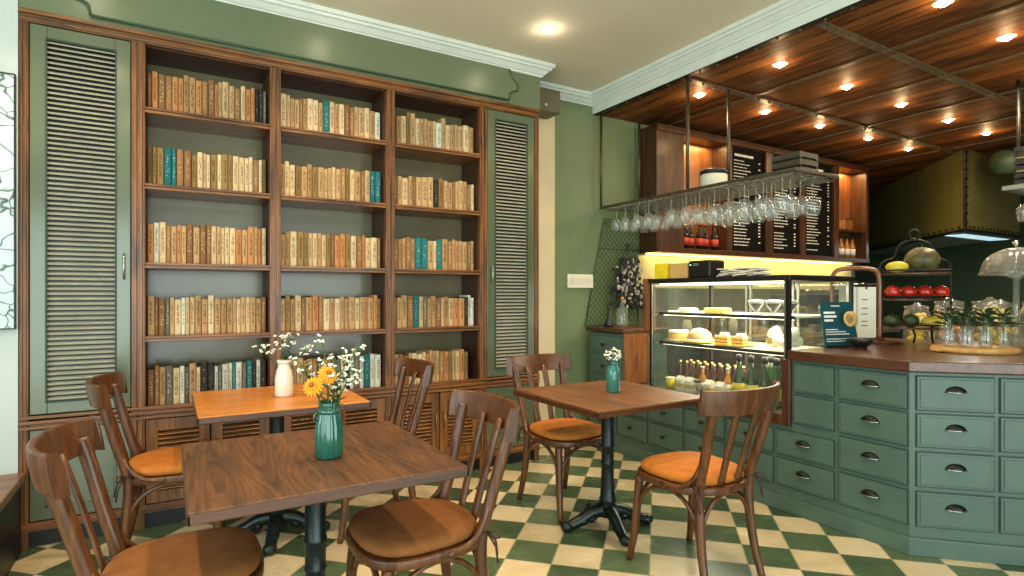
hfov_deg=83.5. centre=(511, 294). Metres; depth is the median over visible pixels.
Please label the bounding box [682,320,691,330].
canister
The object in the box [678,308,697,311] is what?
cheese block
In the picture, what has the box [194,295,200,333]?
book
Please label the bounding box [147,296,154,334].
book
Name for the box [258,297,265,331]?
book
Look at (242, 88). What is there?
book
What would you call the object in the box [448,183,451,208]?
book
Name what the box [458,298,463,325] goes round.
book
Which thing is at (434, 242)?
book
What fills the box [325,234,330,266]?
book
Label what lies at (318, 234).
book
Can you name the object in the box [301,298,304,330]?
book
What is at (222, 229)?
book
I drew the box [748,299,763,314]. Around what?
glass
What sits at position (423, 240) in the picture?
book
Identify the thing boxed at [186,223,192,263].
book
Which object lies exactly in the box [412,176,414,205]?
book
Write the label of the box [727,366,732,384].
beer bottle
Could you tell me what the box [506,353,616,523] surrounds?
cafe chair
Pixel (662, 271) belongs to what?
box
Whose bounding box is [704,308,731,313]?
loaf
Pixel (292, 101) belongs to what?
book
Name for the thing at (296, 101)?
book
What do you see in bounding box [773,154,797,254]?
menu board
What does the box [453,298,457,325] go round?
book
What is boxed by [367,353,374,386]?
book
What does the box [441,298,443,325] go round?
book
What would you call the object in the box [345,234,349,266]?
book
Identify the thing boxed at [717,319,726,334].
canister
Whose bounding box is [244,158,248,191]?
book
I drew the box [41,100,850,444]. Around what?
wall
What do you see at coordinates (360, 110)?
book
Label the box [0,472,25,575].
bench
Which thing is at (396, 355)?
book
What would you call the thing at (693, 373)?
beer bottle
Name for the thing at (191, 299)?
book
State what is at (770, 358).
champagne bottle
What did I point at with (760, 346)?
glass shelf
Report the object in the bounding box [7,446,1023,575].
floor
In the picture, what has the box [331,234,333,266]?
book
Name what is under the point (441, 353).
book
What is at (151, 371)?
book
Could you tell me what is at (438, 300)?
book
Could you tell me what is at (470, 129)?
book
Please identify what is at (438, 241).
book
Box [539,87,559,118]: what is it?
box
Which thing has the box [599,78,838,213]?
glass rack
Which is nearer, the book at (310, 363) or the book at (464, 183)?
the book at (310, 363)
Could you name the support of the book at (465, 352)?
on the bookcase at (87, 203)
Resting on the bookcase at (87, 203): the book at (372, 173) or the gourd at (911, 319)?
the book at (372, 173)
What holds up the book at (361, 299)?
on the bookcase at (87, 203)
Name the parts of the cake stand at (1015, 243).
plate, knob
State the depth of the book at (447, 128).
4.31 m
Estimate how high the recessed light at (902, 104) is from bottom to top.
0.025 m
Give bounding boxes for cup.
[665,376,675,388]
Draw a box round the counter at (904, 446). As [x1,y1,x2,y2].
[590,338,1023,566]
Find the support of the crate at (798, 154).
on the crate at (797, 162)
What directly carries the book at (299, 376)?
on the bookcase at (87, 203)
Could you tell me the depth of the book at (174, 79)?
3.40 m
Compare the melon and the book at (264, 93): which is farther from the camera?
the melon
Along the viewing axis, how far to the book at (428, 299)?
4.23 m
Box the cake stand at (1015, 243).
[977,240,1023,345]
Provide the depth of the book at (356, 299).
3.96 m
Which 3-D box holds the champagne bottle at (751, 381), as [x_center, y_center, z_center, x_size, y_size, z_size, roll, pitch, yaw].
[1.624,0.572,3.896,0.086,0.315,0.084,0,0,-31]
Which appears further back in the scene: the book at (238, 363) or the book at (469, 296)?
the book at (469, 296)
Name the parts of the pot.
lid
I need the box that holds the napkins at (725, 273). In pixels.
[716,268,736,276]
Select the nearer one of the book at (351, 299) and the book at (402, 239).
the book at (351, 299)
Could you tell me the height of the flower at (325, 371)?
0.298 m
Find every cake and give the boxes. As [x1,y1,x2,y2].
[668,329,688,339]
[685,328,713,341]
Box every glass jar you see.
[905,302,930,339]
[933,301,965,341]
[971,299,1009,344]
[982,300,1017,343]
[1019,301,1023,345]
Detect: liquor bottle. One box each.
[684,222,688,247]
[688,223,693,248]
[696,224,703,248]
[703,225,708,249]
[710,225,718,249]
[839,235,843,257]
[844,236,849,257]
[850,236,854,257]
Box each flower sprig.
[252,344,277,367]
[274,334,288,359]
[282,333,299,359]
[289,340,316,367]
[289,356,324,402]
[313,334,335,402]
[322,363,348,408]
[325,344,365,402]
[325,347,346,400]
[331,373,358,407]
[333,358,363,404]
[603,350,619,364]
[608,352,620,362]
[610,347,620,360]
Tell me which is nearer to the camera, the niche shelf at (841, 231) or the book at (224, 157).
the book at (224, 157)
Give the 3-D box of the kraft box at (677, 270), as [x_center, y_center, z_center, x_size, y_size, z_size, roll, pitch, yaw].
[1.321,-0.183,4.385,0.140,0.115,0.180,0,0,-31]
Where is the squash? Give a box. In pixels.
[920,316,950,326]
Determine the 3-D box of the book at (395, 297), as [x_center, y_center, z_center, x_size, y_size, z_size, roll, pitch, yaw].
[-0.874,0.124,4.155,0.029,0.220,0.146,0,0,-31]
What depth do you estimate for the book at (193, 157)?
3.46 m
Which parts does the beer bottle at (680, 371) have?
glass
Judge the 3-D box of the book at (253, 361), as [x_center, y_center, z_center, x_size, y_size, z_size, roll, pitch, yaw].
[-1.665,0.530,3.690,0.020,0.228,0.158,0,0,-31]
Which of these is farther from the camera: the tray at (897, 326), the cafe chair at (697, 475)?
the tray at (897, 326)
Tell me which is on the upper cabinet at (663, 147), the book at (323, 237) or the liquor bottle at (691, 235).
the liquor bottle at (691, 235)
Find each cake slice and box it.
[714,332,730,344]
[731,333,747,346]
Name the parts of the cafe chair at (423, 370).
leg, post, crest rail, post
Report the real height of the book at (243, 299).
0.221 m
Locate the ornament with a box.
[604,301,613,326]
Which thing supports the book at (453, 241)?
on the bookcase at (87, 203)
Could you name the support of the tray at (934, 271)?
on the fruit stand at (934, 271)
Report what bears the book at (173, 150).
on the bookcase at (87, 203)
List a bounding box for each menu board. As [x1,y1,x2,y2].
[732,146,763,252]
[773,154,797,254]
[806,163,831,256]
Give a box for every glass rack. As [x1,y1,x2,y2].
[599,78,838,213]
[1002,79,1023,194]
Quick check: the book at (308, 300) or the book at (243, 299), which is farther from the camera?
the book at (308, 300)
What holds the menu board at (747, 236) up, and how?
attached to the upper cabinet at (663, 147)
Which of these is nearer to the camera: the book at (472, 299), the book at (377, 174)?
the book at (377, 174)
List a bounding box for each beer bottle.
[676,360,683,377]
[683,361,689,377]
[689,359,692,371]
[689,361,696,379]
[696,360,699,372]
[696,362,701,390]
[705,363,710,379]
[710,364,717,383]
[717,363,721,375]
[717,365,724,381]
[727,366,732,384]
[742,366,745,377]
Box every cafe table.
[181,420,468,575]
[191,382,370,555]
[513,380,699,545]
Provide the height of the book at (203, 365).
0.228 m
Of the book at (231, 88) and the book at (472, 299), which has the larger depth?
the book at (472, 299)
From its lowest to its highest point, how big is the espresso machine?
0.468 m
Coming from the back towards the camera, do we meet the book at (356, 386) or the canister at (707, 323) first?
the canister at (707, 323)
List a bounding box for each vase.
[275,359,292,396]
[313,400,342,459]
[606,358,619,392]
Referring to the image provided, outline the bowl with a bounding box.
[847,337,874,348]
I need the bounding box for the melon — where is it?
[904,244,940,271]
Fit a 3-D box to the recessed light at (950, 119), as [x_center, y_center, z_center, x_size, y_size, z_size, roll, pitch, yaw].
[4.209,-1.675,5.536,0.110,0.025,0.110,0,0,-31]
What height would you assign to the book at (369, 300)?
0.216 m
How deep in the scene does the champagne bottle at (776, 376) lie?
3.71 m
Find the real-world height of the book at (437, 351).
0.231 m
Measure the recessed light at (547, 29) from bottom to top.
0.025 m
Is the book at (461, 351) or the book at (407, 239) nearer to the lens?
the book at (407, 239)
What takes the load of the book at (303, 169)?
on the bookcase at (87, 203)
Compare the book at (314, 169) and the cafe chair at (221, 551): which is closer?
the cafe chair at (221, 551)
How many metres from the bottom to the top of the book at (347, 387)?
0.221 m
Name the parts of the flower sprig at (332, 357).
stem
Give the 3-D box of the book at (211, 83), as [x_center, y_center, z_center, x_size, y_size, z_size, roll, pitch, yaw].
[-1.870,-1.192,3.562,0.037,0.242,0.137,0,0,-31]
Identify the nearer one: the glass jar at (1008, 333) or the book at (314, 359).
the book at (314, 359)
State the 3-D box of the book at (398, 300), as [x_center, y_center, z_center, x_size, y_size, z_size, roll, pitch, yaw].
[-0.845,0.128,4.171,0.035,0.214,0.157,0,0,-31]
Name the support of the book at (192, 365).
on the bookcase at (87, 203)
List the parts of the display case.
wood post, shelf rail, shelf rail, panel, door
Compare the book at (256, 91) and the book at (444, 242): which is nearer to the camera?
the book at (256, 91)
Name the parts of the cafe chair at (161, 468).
crest rail, post, post, seat, leg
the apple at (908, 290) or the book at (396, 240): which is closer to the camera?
the apple at (908, 290)
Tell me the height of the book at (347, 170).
0.228 m
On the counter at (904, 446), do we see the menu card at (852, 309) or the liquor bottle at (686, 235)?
the menu card at (852, 309)
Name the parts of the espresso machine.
rail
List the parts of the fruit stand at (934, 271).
ring handle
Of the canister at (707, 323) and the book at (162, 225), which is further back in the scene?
the canister at (707, 323)
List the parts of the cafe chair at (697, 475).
leg, leg, seat, post, crest rail, post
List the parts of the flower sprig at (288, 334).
stem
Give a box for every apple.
[884,284,900,298]
[901,284,916,298]
[917,284,933,298]
[933,284,949,298]
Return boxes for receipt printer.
[689,260,723,277]
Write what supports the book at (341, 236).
on the bookcase at (87, 203)
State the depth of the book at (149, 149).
3.34 m
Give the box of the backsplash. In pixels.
[637,255,850,289]
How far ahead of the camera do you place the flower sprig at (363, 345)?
2.04 m
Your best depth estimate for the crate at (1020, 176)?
4.28 m
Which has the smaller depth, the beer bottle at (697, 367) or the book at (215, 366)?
the book at (215, 366)
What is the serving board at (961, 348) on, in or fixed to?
on the counter at (904, 446)
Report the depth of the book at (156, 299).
3.36 m
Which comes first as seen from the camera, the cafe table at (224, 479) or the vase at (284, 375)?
the cafe table at (224, 479)
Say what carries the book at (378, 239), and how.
on the bookcase at (87, 203)
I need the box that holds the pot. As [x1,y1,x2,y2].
[699,167,727,192]
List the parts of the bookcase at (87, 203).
panel door, louvre door, moulding, moulding, handle, shelf, cupboard door, panel, shelf, shelf, shelf, shelf, cupboard door, rail, rail, rail, cupboard door, panel, shelf, shelf, shelf, shelf, cupboard door, shelf, cupboard door, panel, shelf, shelf, shelf, shelf, shelf, cupboard door, handle, panel door, louvre door, moulding, moulding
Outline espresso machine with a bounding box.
[770,290,838,332]
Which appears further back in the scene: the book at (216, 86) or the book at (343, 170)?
the book at (343, 170)
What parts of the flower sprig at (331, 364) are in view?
stem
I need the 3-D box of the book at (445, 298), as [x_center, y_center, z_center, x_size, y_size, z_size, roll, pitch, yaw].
[-0.534,0.124,4.375,0.040,0.220,0.156,0,0,-31]
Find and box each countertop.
[667,327,899,340]
[667,327,899,379]
[787,338,1023,375]
[934,337,1023,345]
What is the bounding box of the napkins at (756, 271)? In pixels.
[744,267,771,275]
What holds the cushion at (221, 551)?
on the cafe chair at (221, 551)
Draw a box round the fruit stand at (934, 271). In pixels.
[874,229,961,343]
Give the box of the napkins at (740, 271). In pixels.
[729,267,752,275]
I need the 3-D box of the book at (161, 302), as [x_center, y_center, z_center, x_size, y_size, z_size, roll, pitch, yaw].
[-2.099,0.128,3.443,0.035,0.213,0.159,0,0,-31]
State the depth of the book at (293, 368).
3.74 m
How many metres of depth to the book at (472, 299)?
4.41 m
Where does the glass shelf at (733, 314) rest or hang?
attached to the display case
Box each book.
[147,73,151,106]
[147,146,151,183]
[147,224,153,262]
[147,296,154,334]
[147,368,154,405]
[152,71,157,107]
[152,147,156,183]
[154,223,158,262]
[155,298,158,334]
[155,363,159,404]
[157,148,163,184]
[158,74,165,108]
[158,299,164,334]
[159,222,165,262]
[159,364,165,404]
[164,148,171,184]
[165,297,169,334]
[166,76,171,109]
[166,226,170,262]
[166,364,172,404]
[170,297,174,334]
[171,226,176,262]
[172,77,177,110]
[172,149,175,185]
[173,366,179,403]
[175,299,180,334]
[176,149,183,185]
[177,225,180,262]
[178,78,182,111]
[180,364,184,402]
[181,226,185,262]
[181,298,184,333]
[183,75,188,111]
[184,151,190,186]
[184,365,188,402]
[185,297,188,333]
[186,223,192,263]
[189,77,195,112]
[189,297,194,333]
[189,361,195,402]
[191,155,196,186]
[193,227,199,263]
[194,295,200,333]
[196,80,201,113]
[196,365,199,391]
[197,152,202,187]
[199,225,205,263]
[200,361,207,391]
[201,299,207,333]
[202,81,207,114]
[203,153,205,187]
[206,155,209,187]
[206,224,210,263]
[207,296,213,333]
[208,80,214,115]
[208,363,213,390]
[210,155,216,188]
[211,226,216,263]
[214,299,220,332]
[214,364,217,389]
[215,85,217,116]
[217,155,221,188]
[217,227,220,263]
[217,363,221,389]
[218,82,221,116]
[221,228,223,263]
[221,299,225,332]
[221,362,227,389]
[222,82,228,117]
[222,154,227,189]
[224,227,228,263]
[224,298,232,332]
[226,361,231,388]
[228,155,231,189]
[229,86,233,118]
[229,228,235,264]
[230,359,235,388]
[232,156,238,190]
[232,298,235,332]
[234,88,240,119]
[236,230,241,264]
[236,299,240,332]
[236,360,241,388]
[239,157,243,190]
[239,297,245,332]
[240,86,244,119]
[241,361,246,387]
[242,230,246,264]
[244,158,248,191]
[244,358,251,387]
[245,89,250,120]
[245,227,253,264]
[246,297,249,331]
[248,157,252,191]
[250,88,254,121]
[250,298,255,331]
[252,359,255,387]
[253,160,258,192]
[253,358,259,386]
[254,227,257,264]
[255,90,258,121]
[256,298,260,331]
[258,88,262,122]
[258,229,261,264]
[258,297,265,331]
[259,160,261,192]
[260,358,265,386]
[261,228,265,264]
[262,159,265,192]
[263,91,265,122]
[281,93,285,125]
[281,164,283,194]
[281,234,284,265]
[281,296,289,330]
[281,299,284,330]
[282,161,288,194]
[282,232,289,265]
[286,95,289,126]
[286,357,295,383]
[289,165,294,195]
[290,99,294,126]
[290,231,296,265]
[290,299,293,330]
[291,296,300,330]
[295,100,298,127]
[295,166,300,195]
[296,357,302,383]
[297,232,303,265]
[299,99,301,127]
[301,167,306,196]
[301,297,311,330]
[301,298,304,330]
[302,99,306,128]
[303,357,312,378]
[303,359,306,383]
[304,232,307,265]
[305,164,311,196]
[307,99,312,129]
[308,233,311,265]
[308,295,317,329]
[309,357,316,377]
[312,167,317,197]
[312,233,316,266]
[313,100,317,130]
[313,355,321,381]
[317,233,320,266]
[318,103,322,130]
[318,167,323,197]
[318,296,322,329]
[321,101,328,131]
[321,235,325,266]
[323,299,329,329]
[324,169,327,197]
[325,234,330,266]
[325,298,333,329]
[326,355,335,367]
[327,168,331,198]
[329,102,333,132]
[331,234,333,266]
[332,167,334,198]
[334,104,338,133]
[334,235,338,266]
[334,298,339,329]
[335,169,340,198]
[335,297,343,328]
[336,355,345,387]
[336,358,339,381]
[338,234,344,266]
[339,104,343,133]
[340,168,345,199]
[340,355,349,388]
[344,105,348,134]
[344,297,354,328]
[344,299,348,328]
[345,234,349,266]
[346,169,349,199]
[349,107,353,135]
[349,353,359,388]
[349,356,353,388]
[350,170,353,200]
[350,236,355,267]
[353,107,357,135]
[354,171,360,200]
[355,297,364,328]
[355,298,358,328]
[356,236,361,267]
[358,108,363,136]
[360,171,363,200]
[360,235,364,267]
[360,353,369,387]
[360,355,362,387]
[364,108,368,137]
[364,170,369,201]
[365,238,370,267]
[365,297,366,328]
[367,298,372,328]
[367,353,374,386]
[368,295,376,328]
[369,111,374,138]
[370,171,374,201]
[371,238,376,267]
[375,112,379,139]
[375,172,379,202]
[375,353,380,386]
[377,238,379,267]
[377,299,379,327]
[395,116,400,141]
[395,174,396,203]
[395,239,397,268]
[395,295,406,327]
[395,297,395,327]
[395,354,397,384]
[396,298,400,327]
[397,176,401,204]
[398,239,400,268]
[400,116,405,142]
[400,237,410,268]
[401,238,404,268]
[402,112,409,143]
[402,178,407,204]
[402,351,411,383]
[403,354,407,383]
[406,176,411,204]
[407,296,412,326]
[410,113,414,143]
[410,351,416,383]
[411,239,413,268]
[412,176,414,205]
[413,238,420,268]
[413,296,418,326]
[415,118,418,144]
[415,177,420,205]
[415,350,425,359]
[416,352,422,382]
[419,119,423,145]
[419,296,422,326]
[421,177,426,206]
[421,238,426,268]
[422,349,431,361]
[423,296,435,326]
[423,297,426,326]
[424,119,426,145]
[426,353,429,360]
[427,121,432,146]
[427,177,432,206]
[427,241,432,268]
[427,298,430,326]
[428,349,435,381]
[429,239,440,269]
[429,349,438,381]
[433,121,435,146]
[433,180,437,207]
[433,241,435,268]
[436,118,444,148]
[436,123,440,147]
[436,179,442,207]
[436,297,447,325]
[436,298,440,326]
[439,350,443,381]
[441,239,447,269]
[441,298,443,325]
[441,350,447,380]
[443,181,447,207]
[444,350,451,380]
[445,125,449,148]
[447,350,455,379]
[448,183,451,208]
[448,240,454,269]
[448,241,451,269]
[448,298,452,325]
[449,125,453,149]
[450,182,454,208]
[451,349,458,379]
[452,348,463,379]
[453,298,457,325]
[454,125,456,149]
[455,182,457,208]
[455,241,457,269]
[456,181,462,209]
[457,126,462,150]
[458,241,461,269]
[458,297,467,325]
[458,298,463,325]
[459,295,470,325]
[462,125,468,151]
[462,242,466,269]
[463,181,466,209]
[464,351,467,378]
[467,185,469,209]
[467,242,470,269]
[469,127,472,152]
[469,241,472,269]
[470,185,473,210]
[471,298,473,325]
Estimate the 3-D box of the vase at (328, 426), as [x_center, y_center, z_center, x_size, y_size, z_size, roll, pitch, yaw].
[-0.637,0.465,1.984,0.101,0.190,0.092,0,0,-31]
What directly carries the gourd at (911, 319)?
on the fruit stand at (934, 271)
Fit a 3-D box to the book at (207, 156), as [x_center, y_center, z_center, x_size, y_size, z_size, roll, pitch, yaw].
[-1.885,-0.743,3.555,0.019,0.216,0.163,0,0,-31]
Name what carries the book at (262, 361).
on the bookcase at (87, 203)
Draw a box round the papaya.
[885,261,908,272]
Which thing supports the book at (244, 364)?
on the bookcase at (87, 203)
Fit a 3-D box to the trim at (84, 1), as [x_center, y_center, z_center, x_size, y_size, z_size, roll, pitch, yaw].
[-1.156,-1.637,3.795,2.805,0.251,0.014,0,0,-31]
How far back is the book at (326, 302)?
3.85 m
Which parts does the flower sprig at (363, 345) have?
stem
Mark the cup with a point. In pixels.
(670, 380)
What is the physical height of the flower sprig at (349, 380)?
0.320 m
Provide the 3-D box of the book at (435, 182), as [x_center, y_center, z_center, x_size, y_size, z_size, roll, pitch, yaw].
[-0.597,-0.743,4.311,0.039,0.215,0.142,0,0,-31]
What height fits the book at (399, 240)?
0.217 m
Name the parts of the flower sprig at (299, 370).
stem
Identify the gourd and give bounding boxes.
[883,313,900,326]
[902,313,919,326]
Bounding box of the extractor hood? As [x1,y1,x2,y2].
[869,148,1020,254]
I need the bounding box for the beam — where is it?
[592,0,859,114]
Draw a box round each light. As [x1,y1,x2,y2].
[540,26,555,32]
[645,253,851,263]
[693,92,706,97]
[759,109,771,113]
[772,61,787,67]
[814,124,825,127]
[839,84,854,89]
[894,102,908,106]
[931,0,954,7]
[942,118,954,122]
[980,131,992,134]
[995,33,1016,40]
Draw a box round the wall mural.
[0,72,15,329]
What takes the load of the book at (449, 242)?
on the bookcase at (87, 203)
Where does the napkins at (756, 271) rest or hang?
on the display case
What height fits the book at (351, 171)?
0.225 m
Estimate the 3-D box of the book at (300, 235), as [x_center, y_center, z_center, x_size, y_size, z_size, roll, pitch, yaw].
[-1.418,-0.300,3.818,0.042,0.228,0.135,0,0,-31]
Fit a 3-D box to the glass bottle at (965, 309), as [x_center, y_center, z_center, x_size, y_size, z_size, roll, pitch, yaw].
[2.722,0.185,3.451,0.156,0.241,0.183,0,0,21]
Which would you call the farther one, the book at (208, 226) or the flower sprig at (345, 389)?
the book at (208, 226)
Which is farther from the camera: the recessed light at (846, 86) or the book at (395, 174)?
the recessed light at (846, 86)
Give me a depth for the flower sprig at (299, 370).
1.98 m
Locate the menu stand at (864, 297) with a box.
[820,266,889,343]
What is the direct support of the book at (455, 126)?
on the bookcase at (87, 203)
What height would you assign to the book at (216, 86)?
0.217 m
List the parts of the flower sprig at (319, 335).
stem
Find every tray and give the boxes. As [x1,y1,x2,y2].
[668,310,703,312]
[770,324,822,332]
[880,269,952,275]
[882,296,952,300]
[882,323,952,329]
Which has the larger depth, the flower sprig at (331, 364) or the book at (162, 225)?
the book at (162, 225)
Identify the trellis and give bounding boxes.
[585,218,646,325]
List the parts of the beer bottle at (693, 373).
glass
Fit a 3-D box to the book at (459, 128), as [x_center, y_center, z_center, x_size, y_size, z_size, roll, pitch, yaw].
[-0.432,-1.177,4.437,0.044,0.213,0.163,0,0,-31]
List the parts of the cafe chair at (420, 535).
leg, leg, seat, post, crest rail, post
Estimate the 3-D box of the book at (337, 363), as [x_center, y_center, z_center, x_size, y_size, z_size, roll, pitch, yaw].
[-1.211,0.541,3.951,0.030,0.208,0.143,0,0,-31]
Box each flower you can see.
[303,376,323,409]
[317,366,337,402]
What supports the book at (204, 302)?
on the bookcase at (87, 203)
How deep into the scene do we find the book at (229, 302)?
3.56 m
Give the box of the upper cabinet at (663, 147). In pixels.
[639,123,870,263]
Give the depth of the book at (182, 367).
3.42 m
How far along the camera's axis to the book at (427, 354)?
4.22 m
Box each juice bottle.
[698,366,706,393]
[724,368,731,390]
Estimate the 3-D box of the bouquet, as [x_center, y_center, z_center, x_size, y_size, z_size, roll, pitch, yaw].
[1.165,-0.173,5.496,0.557,0.635,0.114,0,0,-31]
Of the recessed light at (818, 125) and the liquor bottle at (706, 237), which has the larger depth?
the liquor bottle at (706, 237)
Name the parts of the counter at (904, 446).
drawer, drawer, drawer, drawer, drawer, drawer, drawer, drawer, drawer, cup handle, cup handle, drawer, drawer, drawer, drawer, cup handle, cup handle, cup handle, cup handle, drawer, drawer, drawer, drawer, drawer, drawer, drawer, drawer, cup handle, cup handle, cup handle, cup handle, drawer, drawer, drawer, drawer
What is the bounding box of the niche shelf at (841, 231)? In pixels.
[839,229,865,234]
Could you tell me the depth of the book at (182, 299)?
3.43 m
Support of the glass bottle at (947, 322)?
on the serving board at (961, 348)
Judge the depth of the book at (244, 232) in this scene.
3.60 m
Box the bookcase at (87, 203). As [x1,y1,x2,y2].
[18,7,539,550]
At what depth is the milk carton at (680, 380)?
4.35 m
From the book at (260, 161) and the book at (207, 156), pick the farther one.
the book at (260, 161)
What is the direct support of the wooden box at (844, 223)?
on the upper cabinet at (663, 147)
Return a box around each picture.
[843,311,855,326]
[852,311,857,325]
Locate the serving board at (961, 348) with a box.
[930,344,1020,354]
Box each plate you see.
[567,274,592,287]
[682,340,712,343]
[711,342,755,346]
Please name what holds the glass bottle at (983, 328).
on the serving board at (961, 348)
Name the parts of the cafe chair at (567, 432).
post, crest rail, leg, seat, post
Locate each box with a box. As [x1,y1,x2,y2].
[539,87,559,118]
[655,263,673,278]
[670,263,688,277]
[839,218,852,229]
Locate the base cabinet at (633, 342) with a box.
[586,325,668,383]
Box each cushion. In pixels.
[101,527,259,575]
[129,446,182,476]
[349,498,476,557]
[530,418,600,440]
[641,451,743,485]
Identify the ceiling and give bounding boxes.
[300,0,780,91]
[602,0,1023,193]
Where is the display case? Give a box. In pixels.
[644,275,855,412]
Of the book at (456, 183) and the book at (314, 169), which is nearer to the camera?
the book at (314, 169)
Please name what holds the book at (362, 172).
on the bookcase at (87, 203)
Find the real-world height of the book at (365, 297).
0.220 m
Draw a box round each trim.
[81,0,517,100]
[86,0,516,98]
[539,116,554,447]
[593,0,873,115]
[602,3,1023,165]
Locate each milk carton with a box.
[675,375,685,390]
[684,376,695,392]
[703,379,715,390]
[715,381,727,390]
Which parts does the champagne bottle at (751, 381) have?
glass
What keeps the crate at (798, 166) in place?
on the glass rack at (788, 183)
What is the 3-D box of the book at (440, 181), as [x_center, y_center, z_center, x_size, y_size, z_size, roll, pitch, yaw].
[-0.567,-0.751,4.344,0.044,0.231,0.158,0,0,-31]
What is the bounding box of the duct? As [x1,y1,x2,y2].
[988,150,1015,173]
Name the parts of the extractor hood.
filter panel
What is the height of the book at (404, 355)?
0.208 m
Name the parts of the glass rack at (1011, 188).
frame, hanger rod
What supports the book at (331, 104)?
on the bookcase at (87, 203)
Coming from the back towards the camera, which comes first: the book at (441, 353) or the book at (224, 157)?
the book at (441, 353)
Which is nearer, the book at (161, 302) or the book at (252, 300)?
the book at (161, 302)
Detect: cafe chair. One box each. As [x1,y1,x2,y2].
[26,416,263,575]
[85,371,225,548]
[326,357,433,543]
[345,388,519,575]
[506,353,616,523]
[626,381,780,575]
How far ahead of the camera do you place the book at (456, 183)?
4.34 m
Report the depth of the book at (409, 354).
4.16 m
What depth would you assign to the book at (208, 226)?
3.49 m
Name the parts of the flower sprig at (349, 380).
stem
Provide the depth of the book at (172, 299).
3.40 m
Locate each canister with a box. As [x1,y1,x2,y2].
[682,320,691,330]
[706,319,714,335]
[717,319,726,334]
[728,318,737,334]
[752,319,758,332]
[760,319,768,332]
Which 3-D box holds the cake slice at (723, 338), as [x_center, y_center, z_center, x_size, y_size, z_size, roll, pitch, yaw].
[1.520,0.314,4.162,0.105,0.089,0.080,0,0,36]
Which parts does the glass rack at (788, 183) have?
hanger rod, hanger rod, hanger rod, frame, hanger rod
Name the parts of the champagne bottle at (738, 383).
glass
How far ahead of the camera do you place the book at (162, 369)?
3.37 m
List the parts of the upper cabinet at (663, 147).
panel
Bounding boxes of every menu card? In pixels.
[819,302,855,347]
[850,302,857,336]
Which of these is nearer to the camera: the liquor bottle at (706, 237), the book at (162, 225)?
the book at (162, 225)
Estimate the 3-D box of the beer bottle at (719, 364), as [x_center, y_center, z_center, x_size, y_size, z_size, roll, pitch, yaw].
[1.572,0.622,4.336,0.059,0.215,0.058,0,0,-31]
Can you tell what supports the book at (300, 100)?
on the bookcase at (87, 203)
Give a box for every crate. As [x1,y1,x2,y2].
[772,151,817,163]
[772,158,817,170]
[778,166,817,179]
[1014,146,1023,159]
[1014,159,1023,172]
[1014,173,1023,184]
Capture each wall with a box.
[0,0,539,474]
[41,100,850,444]
[851,263,859,286]
[860,189,1023,339]
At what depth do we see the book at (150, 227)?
3.34 m
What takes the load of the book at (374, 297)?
on the bookcase at (87, 203)
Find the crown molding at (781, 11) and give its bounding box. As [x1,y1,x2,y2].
[216,0,831,106]
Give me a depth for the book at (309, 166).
3.79 m
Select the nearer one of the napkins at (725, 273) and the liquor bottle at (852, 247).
the napkins at (725, 273)
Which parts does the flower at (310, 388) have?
stem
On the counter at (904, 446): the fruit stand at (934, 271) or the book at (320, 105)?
the fruit stand at (934, 271)
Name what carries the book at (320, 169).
on the bookcase at (87, 203)
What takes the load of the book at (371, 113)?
on the bookcase at (87, 203)
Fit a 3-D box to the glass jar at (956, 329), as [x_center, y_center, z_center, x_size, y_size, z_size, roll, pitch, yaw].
[3.331,0.201,4.372,0.200,0.372,0.200,0,0,-31]
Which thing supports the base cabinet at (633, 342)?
on the floor
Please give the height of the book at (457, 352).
0.219 m
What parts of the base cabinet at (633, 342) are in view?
drawer, drawer, panel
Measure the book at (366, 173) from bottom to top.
0.229 m
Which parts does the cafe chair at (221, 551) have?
crest rail, post, post, seat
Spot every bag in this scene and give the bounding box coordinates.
[766,326,782,347]
[779,327,802,348]
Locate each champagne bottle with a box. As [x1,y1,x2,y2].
[732,354,744,390]
[745,356,757,389]
[758,357,770,387]
[768,355,773,378]
[770,358,781,407]
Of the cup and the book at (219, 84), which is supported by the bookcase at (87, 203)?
the book at (219, 84)
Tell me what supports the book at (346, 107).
on the bookcase at (87, 203)
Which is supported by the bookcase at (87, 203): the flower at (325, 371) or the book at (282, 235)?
the book at (282, 235)
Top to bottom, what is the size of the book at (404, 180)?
0.209 m
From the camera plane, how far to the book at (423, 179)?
4.21 m
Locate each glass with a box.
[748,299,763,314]
[765,299,780,315]
[781,300,798,311]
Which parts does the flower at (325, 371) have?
stem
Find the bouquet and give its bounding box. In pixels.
[610,243,649,309]
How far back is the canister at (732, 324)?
5.93 m
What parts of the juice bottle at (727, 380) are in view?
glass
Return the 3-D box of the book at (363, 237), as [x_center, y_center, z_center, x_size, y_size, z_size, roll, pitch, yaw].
[-1.068,-0.299,4.048,0.024,0.227,0.163,0,0,-31]
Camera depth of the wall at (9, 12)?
2.98 m
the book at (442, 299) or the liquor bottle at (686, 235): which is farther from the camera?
the liquor bottle at (686, 235)
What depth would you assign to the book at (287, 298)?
3.73 m
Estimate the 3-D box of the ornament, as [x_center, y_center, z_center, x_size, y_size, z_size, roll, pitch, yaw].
[0.866,0.166,5.113,0.094,0.236,0.089,0,0,11]
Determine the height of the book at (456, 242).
0.222 m
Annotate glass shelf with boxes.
[667,340,820,351]
[713,312,820,317]
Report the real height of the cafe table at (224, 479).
0.770 m
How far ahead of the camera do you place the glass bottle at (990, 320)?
3.34 m
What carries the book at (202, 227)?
on the bookcase at (87, 203)
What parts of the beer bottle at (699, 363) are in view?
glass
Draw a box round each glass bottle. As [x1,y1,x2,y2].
[929,305,956,344]
[934,306,967,346]
[952,306,976,345]
[954,306,986,346]
[972,306,1001,346]
[973,306,1008,347]
[990,306,1023,347]

